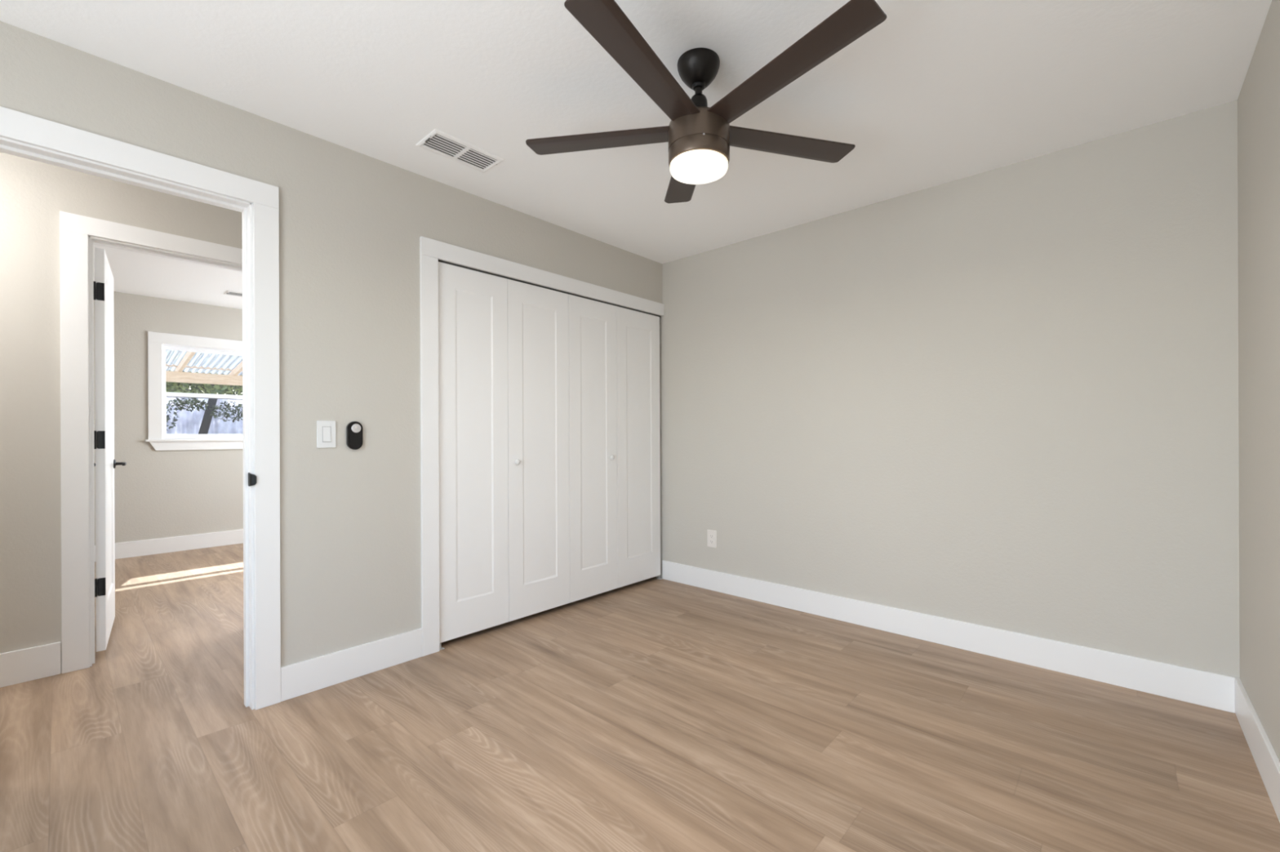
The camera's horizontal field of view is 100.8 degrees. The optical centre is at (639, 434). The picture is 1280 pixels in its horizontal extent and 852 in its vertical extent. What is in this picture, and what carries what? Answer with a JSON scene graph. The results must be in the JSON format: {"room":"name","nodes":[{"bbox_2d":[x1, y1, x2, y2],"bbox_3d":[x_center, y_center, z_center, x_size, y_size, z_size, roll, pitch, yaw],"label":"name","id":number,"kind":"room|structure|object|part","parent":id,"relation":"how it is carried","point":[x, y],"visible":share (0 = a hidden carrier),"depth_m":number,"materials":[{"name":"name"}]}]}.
{"room":"empty bedroom","nodes":[
{"label":"empty bedroom","id":0,"kind":"room"},
{"bbox_2d":[0,151,242,673],"bbox_3d":[-2.422,-0.091,2.945,0.115,2.440,5.300,0,0,42],"label":"wall","id":1,"kind":"structure","parent":0,"point":[33,194],"depth_m":2.45,"materials":[{"name":"beige paint"}]},
{"bbox_2d":[0,641,61,688],"bbox_3d":[-3.444,1.058,1.720,0.014,0.150,2.108,0,0,42],"label":"baseboard","id":2,"kind":"structure","parent":1,"relation":"attached to","point":[19,666],"depth_m":2.42,"materials":[{"name":"white paint"}]},
{"bbox_2d":[93,247,126,652],"bbox_3d":[-2.962,0.078,2.934,0.143,2.045,0.685,0,0,-42],"label":"door","id":3,"kind":"structure","parent":1,"relation":"in","point":[105,464],"depth_m":2.70,"materials":[{"name":"white paint"}]},
{"bbox_3d":[-3.133,0.176,3.158,0.008,0.053,0.053,0,0,-42],"label":"handle","id":4,"kind":"part","parent":3,"relation":"part of","materials":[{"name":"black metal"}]},
{"bbox_3d":[-3.118,0.176,3.171,0.048,0.020,0.020,0,0,-42],"label":"handle stem","id":5,"kind":"part","parent":3,"relation":"part of","materials":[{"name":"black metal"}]},
{"bbox_2d":[59,211,242,673],"bbox_3d":[-2.482,0.037,2.867,0.132,2.184,0.884,0,0,42],"label":"trim","id":6,"kind":"structure","parent":1,"relation":"attached to","point":[78,233],"depth_m":2.55,"materials":[{"name":"white paint"}]},
{"bbox_3d":[-2.705,0.082,2.535,0.016,2.096,0.092,0,0,42],"label":"casing","id":7,"kind":"part","parent":6,"relation":"part of","materials":[{"name":"white paint"}]},
{"bbox_3d":[-2.443,-1.011,2.828,0.016,0.088,0.884,0,0,42],"label":"head casing","id":8,"kind":"part","parent":6,"relation":"part of","materials":[{"name":"white paint"}]},
{"bbox_2d":[93,291,243,545],"bbox_3d":[-4.395,-0.084,5.346,0.115,2.440,4.400,0,0,42],"label":"wall","id":9,"kind":"structure","parent":0,"point":[158,494],"depth_m":5.05,"materials":[{"name":"beige paint"}]},
{"bbox_2d":[94,528,243,561],"bbox_3d":[-4.343,1.064,5.303,0.014,0.145,4.400,0,0,42],"label":"baseboard","id":10,"kind":"structure","parent":9,"relation":"attached to","point":[170,544],"depth_m":5.13,"materials":[{"name":"white paint"}]},
{"bbox_2d":[145,331,243,450],"bbox_3d":[-4.210,-0.410,5.537,0.164,1.125,1.424,0,0,42],"label":"window","id":11,"kind":"structure","parent":9,"relation":"in","point":[157,437],"depth_m":5.15,"materials":[{"name":"white paint"}]},
{"bbox_3d":[-4.601,-0.412,5.023,0.016,0.922,0.098,0,0,42],"label":"casing","id":12,"kind":"part","parent":11,"relation":"part of","materials":[{"name":"white paint"}]},
{"bbox_3d":[-4.183,0.058,5.513,0.094,0.020,1.424,0,0,42],"label":"sill","id":13,"kind":"part","parent":11,"relation":"part of","materials":[{"name":"white paint"}]},
{"bbox_3d":[-4.171,-0.924,5.499,0.016,0.098,1.384,0,0,42],"label":"head casing","id":14,"kind":"part","parent":11,"relation":"part of","materials":[{"name":"white paint"}]},
{"bbox_3d":[-4.238,-0.413,5.561,0.060,0.922,1.188,0,0,42],"label":"frame","id":15,"kind":"part","parent":11,"relation":"part of","materials":[{"name":"white plastic"}]},
{"bbox_3d":[-4.246,-0.614,5.568,0.022,0.484,1.156,0,0,42],"label":"sash","id":16,"kind":"part","parent":11,"relation":"part of","materials":[{"name":"white plastic"}]},
{"bbox_3d":[-4.225,-0.183,5.551,0.022,0.442,1.156,0,0,42],"label":"sash","id":17,"kind":"part","parent":11,"relation":"part of","materials":[{"name":"white plastic"}]},
{"bbox_3d":[-4.266,-0.193,5.588,0.010,0.442,1.152,0,0,42],"label":"screen frame","id":18,"kind":"part","parent":11,"relation":"part of","materials":[{"name":"white plastic"}]},
{"bbox_2d":[0,21,662,666],"bbox_3d":[-1.633,-0.095,2.200,0.115,2.440,5.259,0,0,42],"label":"wall","id":19,"kind":"structure","parent":0,"point":[352,224],"depth_m":2.40,"materials":[{"name":"beige paint"}]},
{"bbox_2d":[0,106,280,710],"bbox_3d":[-1.883,0.045,1.919,0.154,2.163,0.948,0,0,42],"label":"trim","id":20,"kind":"structure","parent":19,"relation":"attached to","point":[22,135],"depth_m":2.17,"materials":[{"name":"white paint"}]},
{"bbox_3d":[-1.841,-0.991,1.878,0.016,0.092,0.948,0,0,42],"label":"head casing","id":21,"kind":"part","parent":20,"relation":"part of","materials":[{"name":"white paint"}]},
{"bbox_3d":[-1.593,0.185,2.166,0.063,0.056,0.013,0,0,28],"label":"strike plate","id":22,"kind":"part","parent":20,"relation":"part of","materials":[{"name":"black metal"}]},
{"bbox_3d":[-1.547,0.090,2.196,0.016,2.071,0.088,0,0,42],"label":"casing","id":23,"kind":"part","parent":20,"relation":"part of","materials":[{"name":"white paint"}]},
{"bbox_2d":[316,420,336,448],"bbox_3d":[-1.399,0.000,2.363,0.012,0.121,0.076,0,0,42],"label":"light switch","id":24,"kind":"object","parent":19,"relation":"attached to","point":[326,429],"visible":1,"depth_m":2.36,"materials":[{"name":"white plastic"}]},
{"bbox_2d":[280,628,422,702],"bbox_3d":[-1.310,1.053,2.455,0.014,0.142,0.610,0,0,42],"label":"baseboard","id":25,"kind":"structure","parent":19,"relation":"attached to","point":[305,677],"depth_m":2.42,"materials":[{"name":"white paint"}]},
{"bbox_2d":[346,421,362,449],"bbox_3d":[-1.316,0.005,2.445,0.024,0.130,0.066,0,0,42],"label":"remote","id":26,"kind":"object","parent":19,"relation":"attached to","point":[354,428],"visible":1,"depth_m":2.44,"materials":[{"name":"black plastic"}]},
{"bbox_2d":[438,262,569,643],"bbox_3d":[-0.755,0.093,3.087,0.056,1.990,0.882,0,0,42],"label":"door","id":27,"kind":"structure","parent":19,"relation":"in","point":[504,343],"depth_m":3.03,"materials":[{"name":"white paint"}]},
{"bbox_3d":[-0.719,0.162,3.104,0.026,0.033,0.033,0,0,42],"label":"knob","id":28,"kind":"part","parent":27,"relation":"part of","materials":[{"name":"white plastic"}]},
{"bbox_2d":[419,235,664,656],"bbox_3d":[-0.504,0.059,3.428,0.133,2.125,1.920,0,0,42],"label":"trim","id":29,"kind":"structure","parent":19,"relation":"attached to","point":[431,251],"depth_m":2.72,"materials":[{"name":"white paint"}]},
{"bbox_3d":[-1.077,0.106,2.713,0.016,2.034,0.090,0,0,42],"label":"casing","id":30,"kind":"part","parent":29,"relation":"part of","materials":[{"name":"white paint"}]},
{"bbox_3d":[-0.465,-0.959,3.390,0.018,0.091,1.920,0,0,42],"label":"head casing","id":31,"kind":"part","parent":29,"relation":"part of","materials":[{"name":"white paint"}]},
{"bbox_2d":[568,294,660,603],"bbox_3d":[-0.152,0.091,3.751,0.056,1.990,0.908,0,0,42],"label":"door","id":32,"kind":"structure","parent":19,"relation":"in","point":[615,428],"depth_m":3.71,"materials":[{"name":"white paint"}]},
{"bbox_2d":[0,0,1271,309],"bbox_3d":[-1.955,-1.343,2.583,7.500,0.060,5.600,0,0,42],"label":"ceiling","id":33,"kind":"structure","parent":0,"point":[938,92],"depth_m":1.99,"materials":[{"name":"paint"}]},
{"bbox_2d":[223,290,242,297],"bbox_3d":[-3.687,-1.300,4.989,0.190,0.012,0.350,0,0,42],"label":"ceiling vent","id":34,"kind":"object","parent":33,"relation":"in","point":[228,292],"visible":0.44,"depth_m":4.90,"materials":[{"name":"white metal"}]},
{"bbox_2d":[415,128,504,173],"bbox_3d":[-0.834,-1.311,2.473,0.190,0.012,0.350,0,0,42],"label":"ceiling vent","id":35,"kind":"object","parent":33,"relation":"in","point":[440,143],"visible":1,"depth_m":2.46,"materials":[{"name":"white metal"}]},
{"bbox_2d":[525,0,886,203],"bbox_3d":[0.209,-1.125,1.849,1.257,0.392,1.257,0,0,42],"label":"ceiling fan","id":36,"kind":"object","parent":33,"relation":"hanging from","point":[700,137],"visible":1,"depth_m":1.77,"materials":[{"name":"brown wood"}]},
{"bbox_3d":[-0.147,-1.096,1.986,0.565,0.046,0.127,0,0,14],"label":"blade","id":37,"kind":"part","parent":36,"relation":"part of","materials":[{"name":"brown wood"}]},
{"bbox_3d":[0.001,-1.097,1.576,0.127,0.046,0.565,0,0,32],"label":"blade","id":38,"kind":"part","parent":36,"relation":"part of","materials":[{"name":"brown wood"}]},
{"bbox_3d":[0.196,-1.097,2.254,0.127,0.046,0.565,0,0,-4],"label":"blade","id":39,"kind":"part","parent":36,"relation":"part of","materials":[{"name":"brown wood"}]},
{"bbox_3d":[0.557,-1.099,2.010,0.565,0.046,0.127,0,0,-22],"label":"blade","id":40,"kind":"part","parent":36,"relation":"part of","materials":[{"name":"brown wood"}]},
{"bbox_3d":[0.437,-1.098,1.591,0.127,0.046,0.565,0,0,-40],"label":"blade","id":41,"kind":"part","parent":36,"relation":"part of","materials":[{"name":"brown wood"}]},
{"bbox_2d":[0,543,1279,851],"bbox_3d":[-1.945,1.157,2.583,7.500,0.060,5.600,0,0,42],"label":"floor","id":42,"kind":"structure","parent":0,"point":[653,714],"depth_m":1.89,"materials":[{"name":"brown wood"}]},
{"bbox_2d":[655,99,1239,678],"bbox_3d":[1.318,-0.106,3.149,3.206,2.440,0.115,0,0,42],"label":"wall","id":43,"kind":"structure","parent":0,"point":[1006,397],"depth_m":2.64,"materials":[{"name":"beige paint"}]},
{"bbox_2d":[706,529,716,547],"bbox_3d":[0.516,0.749,3.798,0.079,0.122,0.008,0,0,42],"label":"wall outlet","id":44,"kind":"object","parent":43,"relation":"attached to","point":[711,535],"visible":1,"depth_m":3.79,"materials":[{"name":"white plastic"}]},
{"bbox_2d":[662,560,1235,713],"bbox_3d":[1.274,1.043,3.106,2.962,0.142,0.014,0,0,42],"label":"baseboard","id":45,"kind":"structure","parent":43,"relation":"attached to","point":[1197,686],"depth_m":2.65,"materials":[{"name":"white paint"}]},
{"bbox_2d":[1237,0,1279,761],"bbox_3d":[0.783,-0.104,0.263,0.115,2.440,4.874,0,0,42],"label":"wall","id":46,"kind":"structure","parent":0,"point":[1259,98],"depth_m":1.78,"materials":[{"name":"beige paint"}]},
{"bbox_2d":[1235,677,1279,822],"bbox_3d":[0.779,1.045,0.349,0.014,0.142,4.759,0,0,42],"label":"baseboard","id":47,"kind":"structure","parent":46,"relation":"attached to","point":[1267,762],"depth_m":1.74,"materials":[{"name":"white paint"}]},
{"label":"outside","id":48,"kind":"structure","parent":0,"visible":0},
{"bbox_3d":[-12.946,1.420,15.152,25.710,0.100,35.000,0,0,42],"label":"ground","id":49,"kind":"structure","parent":48,"visible":0},
{"bbox_2d":[165,350,242,386],"bbox_3d":[-5.536,0.075,7.398,2.015,2.532,8.500,0,0,42],"label":"patio cover","id":50,"kind":"object","parent":49,"relation":"on","point":[176,362],"visible":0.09,"depth_m":7.42,"materials":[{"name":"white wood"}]},
{"bbox_2d":[165,370,242,395],"bbox_3d":[-7.965,-0.658,9.793,2.154,4.016,3.575,0,0,42],"label":"leafy tree","id":51,"kind":"object","parent":49,"relation":"on","point":[209,388],"visible":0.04,"depth_m":9.38,"materials":[{"name":"green plant"}]},
{"bbox_2d":[166,396,242,434],"bbox_3d":[-6.309,0.361,9.115,0.120,1.965,11.000,0,0,42],"label":"corrugated fence","id":52,"kind":"object","parent":49,"relation":"on","point":[188,422],"visible":0.02,"depth_m":8.39,"materials":[{"name":"white metal"}]},
{"bbox_3d":[-6.287,-0.596,9.091,0.050,0.050,11.000,0,0,42],"label":"rail","id":53,"kind":"part","parent":52,"relation":"part of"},
{"bbox_2d":[166,397,242,431],"bbox_3d":[-6.767,0.390,8.143,0.337,1.912,1.281,0,0,42],"label":"tree","id":54,"kind":"object","parent":49,"relation":"on","point":[193,401],"visible":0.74,"depth_m":8.14,"materials":[{"name":"green plant"}]},
{"bbox_2d":[198,399,217,434],"bbox_3d":[-6.774,0.392,8.064,0.100,1.908,0.778,0,0,0],"label":"leaning board","id":55,"kind":"object","parent":49,"relation":"on","point":[206,420],"visible":0.36,"depth_m":8.28,"materials":[{"name":"grey wood"}]}
]}

